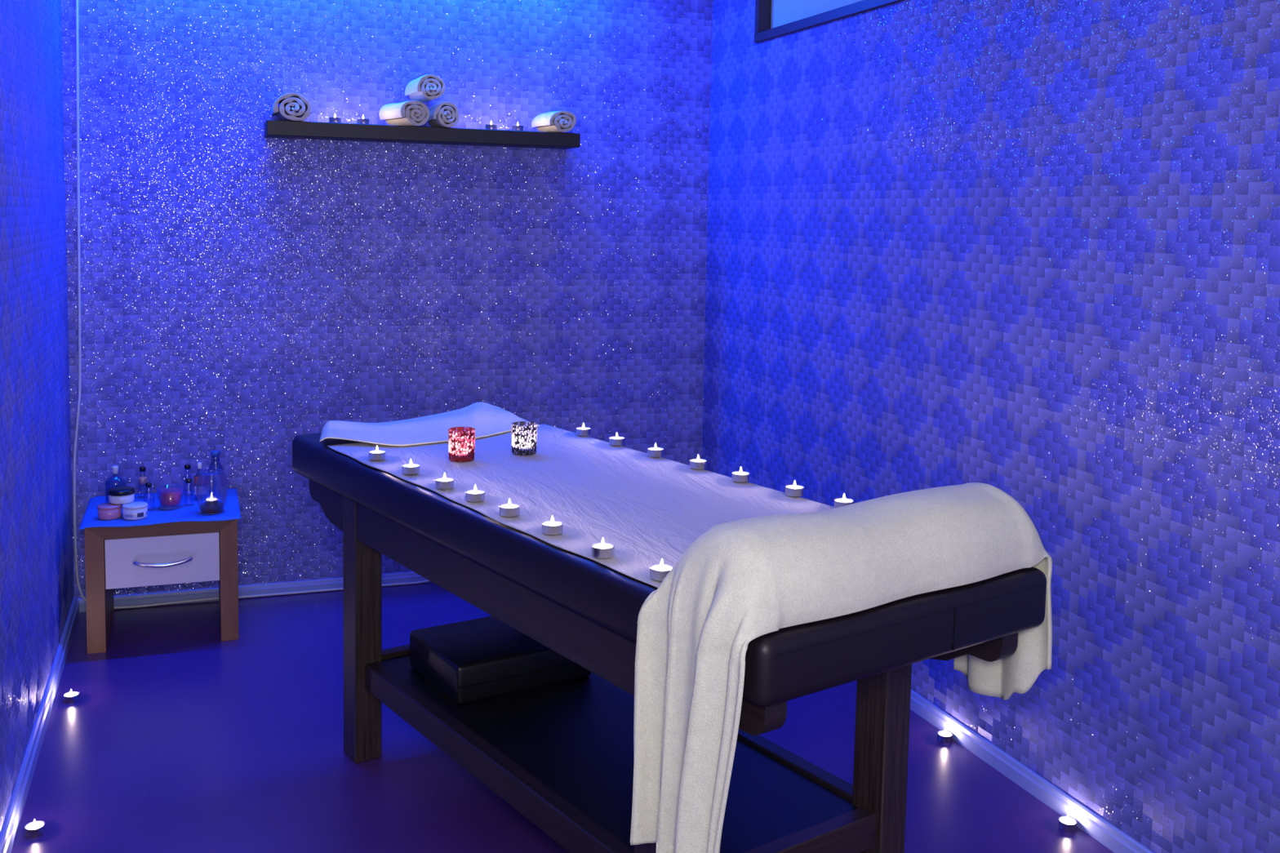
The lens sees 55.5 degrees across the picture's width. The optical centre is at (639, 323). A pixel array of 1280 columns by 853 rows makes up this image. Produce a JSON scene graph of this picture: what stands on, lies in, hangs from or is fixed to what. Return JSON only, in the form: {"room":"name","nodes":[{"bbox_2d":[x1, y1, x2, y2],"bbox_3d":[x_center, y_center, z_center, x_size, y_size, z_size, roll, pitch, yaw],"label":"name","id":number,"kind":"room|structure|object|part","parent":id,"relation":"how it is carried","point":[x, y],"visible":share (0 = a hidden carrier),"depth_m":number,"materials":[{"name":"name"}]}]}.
{"room":"spa","nodes":[
{"label":"spa","id":0,"kind":"room"},
{"bbox_2d":[0,0,74,833],"bbox_3d":[-0.989,0.003,1.423,0.100,2.400,5.337,-1,5,-20],"label":"wall","id":1,"kind":"structure","parent":0,"point":[37,578],"depth_m":3.04,"materials":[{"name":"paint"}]},
{"bbox_2d":[0,596,79,852],"bbox_3d":[-0.955,1.171,1.541,0.016,0.055,5.324,-1,5,-20],"label":"baseboard","id":2,"kind":"structure","parent":1,"relation":"attached to","point":[15,811],"depth_m":2.98,"materials":[{"name":"plastic"}]},
{"bbox_2d":[61,0,712,599],"bbox_3d":[-0.816,-0.258,4.367,2.449,2.400,0.100,-1,5,-20],"label":"wall","id":3,"kind":"structure","parent":0,"point":[245,292],"depth_m":4.25,"materials":[{"name":"mosaic tile"}]},
{"bbox_2d":[72,0,430,608],"bbox_3d":[-1.273,-0.246,4.134,1.223,2.399,0.027,-1,5,-20],"label":"cable","id":4,"kind":"object","parent":3,"relation":"attached to","point":[83,597],"visible":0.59,"depth_m":3.98,"materials":[{"name":"white plastic"}]},
{"bbox_2d":[77,571,431,612],"bbox_3d":[-0.820,0.922,4.420,2.249,0.042,0.013,-1,5,-20],"label":"baseboard","id":5,"kind":"structure","parent":3,"relation":"attached to","point":[411,576],"depth_m":4.22,"materials":[{"name":"plastic"}]},
{"bbox_2d":[264,120,580,149],"bbox_3d":[-0.741,-0.654,4.218,1.068,0.050,0.159,-1,5,-20],"label":"wall shelf","id":6,"kind":"object","parent":3,"relation":"attached to","point":[273,128],"visible":1,"depth_m":4.14,"materials":[{"name":"black wood"}]},
{"bbox_2d":[271,92,311,120],"bbox_3d":[-1.161,-0.718,4.043,0.121,0.092,0.173,-1,5,-20],"label":"rolled towel","id":7,"kind":"object","parent":6,"relation":"on","point":[293,102],"visible":0.98,"depth_m":3.97,"materials":[{"name":"white fabric"}]},
{"bbox_2d":[328,113,341,122],"bbox_3d":[-1.016,-0.686,4.053,0.041,0.031,0.041,1,5,0],"label":"tealight","id":8,"kind":"object","parent":6,"relation":"on","point":[335,119],"visible":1,"depth_m":4.04,"materials":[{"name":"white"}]},
{"bbox_2d":[328,117,341,122],"bbox_3d":[-1.016,-0.678,4.053,0.041,0.017,0.041,1,5,0],"label":"metal cup","id":9,"kind":"object","parent":8,"relation":"on","point":[331,119],"depth_m":4.04,"materials":[{"name":"metal"}]},
{"bbox_2d":[356,115,368,124],"bbox_3d":[-0.929,-0.687,4.084,0.041,0.031,0.041,-3,7,-41],"label":"tealight","id":10,"kind":"object","parent":6,"relation":"on","point":[362,121],"visible":1,"depth_m":4.07,"materials":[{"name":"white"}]},
{"bbox_2d":[356,118,368,124],"bbox_3d":[-0.929,-0.680,4.085,0.041,0.017,0.041,-3,7,-41],"label":"metal cup","id":11,"kind":"object","parent":10,"relation":"on","point":[362,121],"depth_m":4.07,"materials":[{"name":"metal"}]},
{"bbox_2d":[378,100,429,125],"bbox_3d":[-0.807,-0.718,4.164,0.105,0.084,0.178,-3,6,-37],"label":"rolled towel","id":12,"kind":"object","parent":6,"relation":"on","point":[410,113],"visible":0.98,"depth_m":4.11,"materials":[{"name":"white fabric"}]},
{"bbox_2d":[404,74,445,102],"bbox_3d":[-0.740,-0.809,4.183,0.098,0.086,0.178,-1,6,-26],"label":"rolled towel","id":13,"kind":"object","parent":12,"relation":"on","point":[427,87],"visible":0.99,"depth_m":4.12,"materials":[{"name":"white fabric"}]},
{"bbox_2d":[427,101,458,127],"bbox_3d":[-0.687,-0.723,4.210,0.093,0.090,0.174,-1,6,-21],"label":"rolled towel","id":14,"kind":"object","parent":6,"relation":"on","point":[446,113],"visible":0.98,"depth_m":4.14,"materials":[{"name":"white fabric"}]},
{"bbox_2d":[485,120,497,129],"bbox_3d":[-0.518,-0.692,4.234,0.041,0.031,0.041,3,6,24],"label":"tealight","id":15,"kind":"object","parent":6,"relation":"on","point":[493,126],"visible":1,"depth_m":4.22,"materials":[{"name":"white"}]},
{"bbox_2d":[485,124,497,129],"bbox_3d":[-0.518,-0.685,4.235,0.041,0.017,0.041,3,6,24],"label":"metal cup","id":16,"kind":"object","parent":15,"relation":"on","point":[493,126],"depth_m":4.22,"materials":[{"name":"metal"}]},
{"bbox_2d":[511,122,523,130],"bbox_3d":[-0.429,-0.693,4.267,0.041,0.031,0.041,0,5,-13],"label":"tealight","id":17,"kind":"object","parent":6,"relation":"on","point":[517,127],"visible":1,"depth_m":4.25,"materials":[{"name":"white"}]},
{"bbox_2d":[511,125,523,130],"bbox_3d":[-0.429,-0.686,4.267,0.041,0.017,0.041,0,5,-13],"label":"metal cup","id":18,"kind":"object","parent":17,"relation":"on","point":[514,127],"depth_m":4.25,"materials":[{"name":"metal"}]},
{"bbox_2d":[531,111,576,132],"bbox_3d":[-0.306,-0.723,4.353,0.111,0.079,0.174,-1,6,-27],"label":"rolled towel","id":19,"kind":"object","parent":6,"relation":"on","point":[553,121],"visible":0.99,"depth_m":4.30,"materials":[{"name":"white fabric"}]},
{"bbox_2d":[11,582,1114,852],"bbox_3d":[0.090,1.234,1.937,2.449,0.100,5.537,-1,5,-20],"label":"floor","id":20,"kind":"structure","parent":0,"point":[178,737],"depth_m":2.99,"materials":[{"name":"laminate"}]},
{"bbox_2d":[24,819,44,837],"bbox_3d":[-1.301,1.079,2.615,0.041,0.031,0.041,6,7,41],"label":"tealight","id":21,"kind":"object","parent":20,"relation":"on","point":[34,828],"visible":1,"depth_m":2.61,"materials":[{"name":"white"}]},
{"bbox_2d":[62,689,79,702],"bbox_3d":[-1.552,1.011,3.318,0.041,0.031,0.041,2,5,6],"label":"tealight","id":22,"kind":"object","parent":20,"relation":"on","point":[71,696],"visible":1,"depth_m":3.31,"materials":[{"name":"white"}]},
{"bbox_2d":[84,519,239,653],"bbox_3d":[-1.519,0.782,3.889,0.434,0.388,0.425,-1,5,-20],"label":"nightstand","id":23,"kind":"object","parent":20,"relation":"on","point":[180,552],"visible":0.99,"depth_m":3.71,"materials":[{"name":"brown wood"}]},
{"bbox_3d":[-1.704,0.783,3.839,0.052,0.388,0.392,-1,5,-20],"label":"panel","id":24,"kind":"part","parent":23,"relation":"part of","materials":[{"name":"brown wood"}]},
{"bbox_2d":[79,488,240,529],"bbox_3d":[-1.522,0.587,3.884,0.457,0.009,0.411,-1,5,-20],"label":"nightstand top","id":25,"kind":"object","parent":23,"relation":"on","point":[186,513],"visible":0.64,"depth_m":3.80,"materials":[{"name":"blue fabric"}]},
{"bbox_2d":[97,502,121,519],"bbox_3d":[-1.626,0.574,3.730,0.070,0.040,0.070,-1,5,-20],"label":"jar","id":26,"kind":"object","parent":25,"relation":"on","point":[106,511],"visible":0.98,"depth_m":3.70,"materials":[{"name":"pink plastic"}]},
{"bbox_3d":[-1.626,0.558,3.729,0.070,0.008,0.070,-1,5,-20],"label":"lid","id":27,"kind":"part","parent":26,"relation":"part of","materials":[{"name":"pink plastic"}]},
{"bbox_2d":[107,486,134,504],"bbox_3d":[-1.601,0.529,3.756,0.076,0.040,0.076,-1,5,-20],"label":"jar","id":28,"kind":"object","parent":26,"relation":"on","point":[119,495],"visible":1,"depth_m":3.73,"materials":[{"name":"white plastic"}]},
{"bbox_3d":[-1.600,0.516,3.754,0.076,0.014,0.076,-1,5,-20],"label":"lid","id":29,"kind":"part","parent":28,"relation":"part of","materials":[{"name":"black plastic"}]},
{"bbox_2d":[105,465,126,506],"bbox_3d":[-1.670,0.515,3.876,0.062,0.128,0.062,-1,5,-20],"label":"pump bottle","id":30,"kind":"object","parent":25,"relation":"on","point":[115,468],"visible":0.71,"depth_m":3.87,"materials":[{"name":"blue plastic"}]},
{"bbox_2d":[122,501,147,519],"bbox_3d":[-1.550,0.574,3.736,0.073,0.042,0.073,-1,5,-20],"label":"jar","id":31,"kind":"object","parent":25,"relation":"on","point":[135,510],"visible":1,"depth_m":3.71,"materials":[{"name":"white plastic"}]},
{"bbox_3d":[-1.550,0.557,3.734,0.073,0.008,0.073,-1,5,-20],"label":"lid","id":32,"kind":"part","parent":31,"relation":"part of","materials":[{"name":"white plastic"}]},
{"bbox_3d":[-1.524,0.583,3.713,0.001,0.013,0.020,6,7,42],"label":"printed panel","id":33,"kind":"part","parent":31,"relation":"part of","materials":[{"name":"blue"}]},
{"bbox_2d":[137,466,147,497],"bbox_3d":[-1.633,0.519,3.997,0.030,0.100,0.030,-1,5,-20],"label":"oil bottle","id":34,"kind":"object","parent":25,"relation":"on","point":[142,479],"visible":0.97,"depth_m":3.99,"materials":[{"name":"clear plastic"}]},
{"bbox_2d":[145,482,153,510],"bbox_3d":[-1.549,0.543,3.836,0.032,0.085,0.032,-1,5,-20],"label":"oil bottle","id":35,"kind":"object","parent":25,"relation":"on","point":[147,484],"visible":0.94,"depth_m":3.83,"materials":[{"name":"clear plastic"}]},
{"bbox_2d":[155,484,184,509],"bbox_3d":[-1.493,0.551,3.866,0.084,0.066,0.084,-1,5,-20],"label":"glass candle","id":36,"kind":"object","parent":25,"relation":"on","point":[169,496],"visible":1,"depth_m":3.84,"materials":[{"name":"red wax"}]},
{"bbox_2d":[182,464,192,495],"bbox_3d":[-1.504,0.518,4.044,0.028,0.100,0.028,-1,5,-20],"label":"oil bottle","id":37,"kind":"object","parent":25,"relation":"on","point":[186,466],"visible":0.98,"depth_m":4.04,"materials":[{"name":"clear glass"}]},
{"bbox_2d":[183,478,193,505],"bbox_3d":[-1.448,0.539,3.904,0.030,0.085,0.030,-1,5,-20],"label":"oil bottle","id":38,"kind":"object","parent":25,"relation":"on","point":[187,480],"visible":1,"depth_m":3.90,"materials":[{"name":"clear plastic"}]},
{"bbox_2d":[194,462,201,500],"bbox_3d":[-1.441,0.514,3.982,0.034,0.122,0.034,-1,5,-20],"label":"lotion bottle","id":39,"kind":"object","parent":25,"relation":"on","point":[199,464],"visible":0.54,"depth_m":3.97,"materials":[{"name":"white plastic"}]},
{"bbox_2d":[195,468,226,514],"bbox_3d":[-1.345,0.526,3.820,0.093,0.130,0.093,-1,5,-20],"label":"vase","id":40,"kind":"object","parent":25,"relation":"on","point":[211,483],"visible":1,"depth_m":3.79,"materials":[{"name":"clear glass"}]},
{"bbox_2d":[208,449,220,469],"bbox_3d":[-1.409,0.495,4.039,0.046,0.150,0.046,-1,5,-20],"label":"bottle","id":41,"kind":"object","parent":25,"relation":"on","point":[215,452],"visible":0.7,"depth_m":4.02,"materials":[{"name":"glass"}]},
{"bbox_3d":[-1.521,0.607,3.888,0.434,0.040,0.392,-1,5,-20],"label":"panel","id":42,"kind":"part","parent":23,"relation":"part of","materials":[{"name":"brown wood"}]},
{"bbox_3d":[-1.460,0.723,3.726,0.326,0.153,0.018,-1,5,-20],"label":"drawer","id":43,"kind":"part","parent":23,"relation":"part of","materials":[{"name":"white laminate"}]},
{"bbox_3d":[-1.450,0.726,3.699,0.173,0.024,0.034,-1,5,-20],"label":"handle","id":44,"kind":"part","parent":23,"relation":"part of","materials":[{"name":"silver metal"}]},
{"bbox_3d":[-1.345,0.778,3.969,0.052,0.388,0.392,-1,5,-20],"label":"panel","id":45,"kind":"part","parent":23,"relation":"part of","materials":[{"name":"brown wood"}]},
{"bbox_2d":[292,432,1046,852],"bbox_3d":[-0.112,0.732,2.644,0.654,0.765,1.838,-3,6,-36],"label":"massage table","id":46,"kind":"object","parent":20,"relation":"on","point":[561,755],"visible":0.62,"depth_m":2.31,"materials":[{"name":"black wood"}]},
{"bbox_3d":[-0.682,0.741,2.992,0.069,0.663,0.078,-3,6,-36],"label":"leg","id":47,"kind":"part","parent":46,"relation":"part of","materials":[{"name":"brown wood"}]},
{"bbox_3d":[-0.484,0.847,3.163,0.454,0.065,0.038,-3,6,-36],"label":"rail","id":48,"kind":"part","parent":46,"relation":"part of","materials":[{"name":"brown wood"}]},
{"bbox_3d":[-0.317,0.908,2.513,0.038,0.065,1.170,-3,6,-36],"label":"rail","id":49,"kind":"part","parent":46,"relation":"part of","materials":[{"name":"brown wood"}]},
{"bbox_2d":[409,616,591,705],"bbox_3d":[-0.339,0.800,2.951,0.356,0.094,0.288,-2,6,-33],"label":"block","id":50,"kind":"object","parent":46,"relation":"on","point":[481,659],"visible":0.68,"depth_m":2.85,"materials":[{"name":"black leather"}]},
{"bbox_3d":[-0.324,0.513,2.466,0.042,0.104,1.767,-3,6,-36],"label":"rail","id":51,"kind":"part","parent":46,"relation":"part of","materials":[{"name":"brown wood"}]},
{"bbox_2d":[326,424,834,587],"bbox_3d":[-0.081,0.352,2.587,0.647,0.007,1.478,-3,6,-36],"label":"sheet","id":52,"kind":"object","parent":46,"relation":"on","point":[651,509],"visible":0.68,"depth_m":2.55,"materials":[{"name":"grey fabric"}]},
{"bbox_2d":[368,446,386,460],"bbox_3d":[-0.613,0.299,2.834,0.041,0.031,0.041,-3,7,-38],"label":"tealight","id":53,"kind":"object","parent":52,"relation":"on","point":[375,455],"visible":1,"depth_m":2.82,"materials":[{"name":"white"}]},
{"bbox_2d":[401,459,420,474],"bbox_3d":[-0.507,0.314,2.690,0.041,0.031,0.041,2,5,10],"label":"tealight","id":54,"kind":"object","parent":52,"relation":"on","point":[407,468],"visible":1,"depth_m":2.68,"materials":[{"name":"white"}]},
{"bbox_2d":[319,402,540,445],"bbox_3d":[-0.553,0.260,3.179,0.603,0.048,0.281,-3,6,-36],"label":"pillow","id":55,"kind":"object","parent":52,"relation":"on","point":[487,420],"visible":0.89,"depth_m":3.16,"materials":[{"name":"white fabric"}]},
{"bbox_2d":[435,473,454,489],"bbox_3d":[-0.410,0.328,2.554,0.041,0.031,0.041,3,5,15],"label":"tealight","id":56,"kind":"object","parent":52,"relation":"on","point":[444,482],"visible":1,"depth_m":2.54,"materials":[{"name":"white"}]},
{"bbox_2d":[448,426,475,462],"bbox_3d":[-0.417,0.282,2.845,0.062,0.072,0.062,-1,5,-20],"label":"votive holder","id":57,"kind":"object","parent":52,"relation":"on","point":[461,440],"visible":1,"depth_m":2.82,"materials":[{"name":"red glass"}]},
{"bbox_2d":[465,484,485,502],"bbox_3d":[-0.332,0.339,2.449,0.041,0.031,0.041,-4,7,-44],"label":"tealight","id":58,"kind":"object","parent":52,"relation":"on","point":[471,495],"visible":1,"depth_m":2.44,"materials":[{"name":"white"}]},
{"bbox_2d":[498,498,519,516],"bbox_3d":[-0.251,0.351,2.336,0.041,0.031,0.041,2,5,14],"label":"tealight","id":59,"kind":"object","parent":52,"relation":"on","point":[509,509],"visible":1,"depth_m":2.32,"materials":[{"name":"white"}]},
{"bbox_2d":[511,421,537,455],"bbox_3d":[-0.280,0.276,2.936,0.062,0.072,0.062,-1,5,-20],"label":"votive holder","id":60,"kind":"object","parent":52,"relation":"on","point":[524,433],"visible":1,"depth_m":2.91,"materials":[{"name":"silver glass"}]},
{"bbox_2d":[541,515,563,534],"bbox_3d":[-0.159,0.364,2.212,0.041,0.031,0.041,3,5,17],"label":"tealight","id":61,"kind":"object","parent":52,"relation":"on","point":[548,527],"visible":1,"depth_m":2.20,"materials":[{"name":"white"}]},
{"bbox_2d":[575,423,591,435],"bbox_3d":[-0.149,0.275,3.197,0.041,0.031,0.041,0,5,-7],"label":"tealight","id":62,"kind":"object","parent":52,"relation":"on","point":[580,431],"visible":1,"depth_m":3.18,"materials":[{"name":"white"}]},
{"bbox_2d":[591,537,614,558],"bbox_3d":[-0.063,0.378,2.068,0.041,0.031,0.041,4,6,33],"label":"tealight","id":63,"kind":"object","parent":52,"relation":"on","point":[599,550],"visible":1,"depth_m":2.06,"materials":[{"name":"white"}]},
{"bbox_2d":[608,432,624,445],"bbox_3d":[-0.059,0.288,3.071,0.041,0.031,0.041,4,6,32],"label":"tealight","id":64,"kind":"object","parent":52,"relation":"on","point":[615,440],"visible":1,"depth_m":3.06,"materials":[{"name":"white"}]},
{"bbox_2d":[647,443,663,457],"bbox_3d":[0.037,0.302,2.936,0.041,0.031,0.041,2,5,8],"label":"tealight","id":65,"kind":"object","parent":52,"relation":"on","point":[655,451],"visible":1,"depth_m":2.92,"materials":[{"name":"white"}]},
{"bbox_2d":[648,559,673,581],"bbox_3d":[0.035,0.391,1.948,0.041,0.031,0.041,0,5,-15],"label":"tealight","id":66,"kind":"object","parent":52,"relation":"on","point":[658,572],"visible":0.8,"depth_m":1.94,"materials":[{"name":"wax"}]},
{"bbox_2d":[689,454,706,469],"bbox_3d":[0.134,0.316,2.805,0.041,0.031,0.041,-2,6,-29],"label":"tealight","id":67,"kind":"object","parent":52,"relation":"on","point":[695,464],"visible":1,"depth_m":2.79,"materials":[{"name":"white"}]},
{"bbox_2d":[731,466,750,482],"bbox_3d":[0.222,0.329,2.677,0.041,0.031,0.041,-2,6,-33],"label":"tealight","id":68,"kind":"object","parent":52,"relation":"on","point":[740,476],"visible":1,"depth_m":2.67,"materials":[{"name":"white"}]},
{"bbox_2d":[785,480,804,497],"bbox_3d":[0.324,0.343,2.551,0.041,0.031,0.041,0,5,-10],"label":"tealight","id":69,"kind":"object","parent":52,"relation":"on","point":[794,490],"visible":1,"depth_m":2.54,"materials":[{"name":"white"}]},
{"bbox_2d":[833,493,853,508],"bbox_3d":[0.409,0.355,2.437,0.041,0.031,0.041,-1,6,-25],"label":"tealight","id":70,"kind":"object","parent":52,"relation":"on","point":[838,502],"visible":0.77,"depth_m":2.43,"materials":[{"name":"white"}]},
{"bbox_3d":[0.040,0.844,2.003,0.069,0.663,0.078,-3,6,-36],"label":"leg","id":71,"kind":"part","parent":46,"relation":"part of","materials":[{"name":"brown wood"}]},
{"bbox_2d":[292,432,1046,706],"bbox_3d":[-0.106,0.402,2.615,0.654,0.103,1.837,-3,6,-36],"label":"cushion","id":72,"kind":"object","parent":46,"relation":"on","point":[784,664],"depth_m":1.99,"materials":[{"name":"black leather"}]},
{"bbox_3d":[0.086,0.890,2.805,0.038,0.065,1.170,-3,6,-36],"label":"rail","id":73,"kind":"part","parent":46,"relation":"part of","materials":[{"name":"brown wood"}]},
{"bbox_3d":[0.253,0.952,2.156,0.454,0.065,0.038,-3,6,-36],"label":"rail","id":74,"kind":"part","parent":46,"relation":"part of","materials":[{"name":"brown wood"}]},
{"bbox_2d":[630,482,1052,852],"bbox_3d":[0.341,0.556,1.984,0.759,0.544,0.254,-3,6,-36],"label":"towel","id":75,"kind":"object","parent":46,"relation":"on","point":[740,582],"visible":0.94,"depth_m":1.81,"materials":[{"name":"white fabric"}]},
{"bbox_3d":[0.457,0.825,2.306,0.069,0.663,0.078,-3,6,-36],"label":"leg","id":76,"kind":"part","parent":46,"relation":"part of","materials":[{"name":"brown wood"}]},
{"bbox_3d":[0.109,0.494,2.781,0.042,0.104,1.767,-3,6,-36],"label":"rail","id":77,"kind":"part","parent":46,"relation":"part of","materials":[{"name":"brown wood"}]},
{"bbox_2d":[937,728,952,742],"bbox_3d":[0.796,1.071,3.175,0.041,0.031,0.041,-3,7,-40],"label":"tealight","id":78,"kind":"object","parent":20,"relation":"on","point":[944,736],"visible":1,"depth_m":3.17,"materials":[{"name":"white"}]},
{"bbox_2d":[1057,814,1077,831],"bbox_3d":[0.959,1.114,2.726,0.041,0.031,0.041,-3,7,-38],"label":"tealight","id":79,"kind":"object","parent":20,"relation":"on","point":[1067,824],"visible":1,"depth_m":2.72,"materials":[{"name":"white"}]},
{"bbox_2d":[702,0,1279,852],"bbox_3d":[1.218,-0.025,2.227,0.100,2.400,5.337,-1,5,-20],"label":"wall","id":80,"kind":"structure","parent":0,"point":[1028,251],"depth_m":2.79,"materials":[{"name":"glittery mosaic tile"}]},
{"bbox_2d":[754,0,904,43],"bbox_3d":[0.664,-1.143,3.615,0.062,0.443,1.355,-1,5,-20],"label":"window","id":81,"kind":"structure","parent":80,"relation":"in","point":[774,19],"depth_m":4.00,"materials":[{"name":"glass"}]},
{"bbox_2d":[910,688,1153,852],"bbox_3d":[1.144,1.146,2.307,0.012,0.050,5.324,-1,5,-20],"label":"baseboard","id":82,"kind":"structure","parent":80,"relation":"attached to","point":[1101,830],"depth_m":2.89,"materials":[{"name":"plastic"}]}
]}

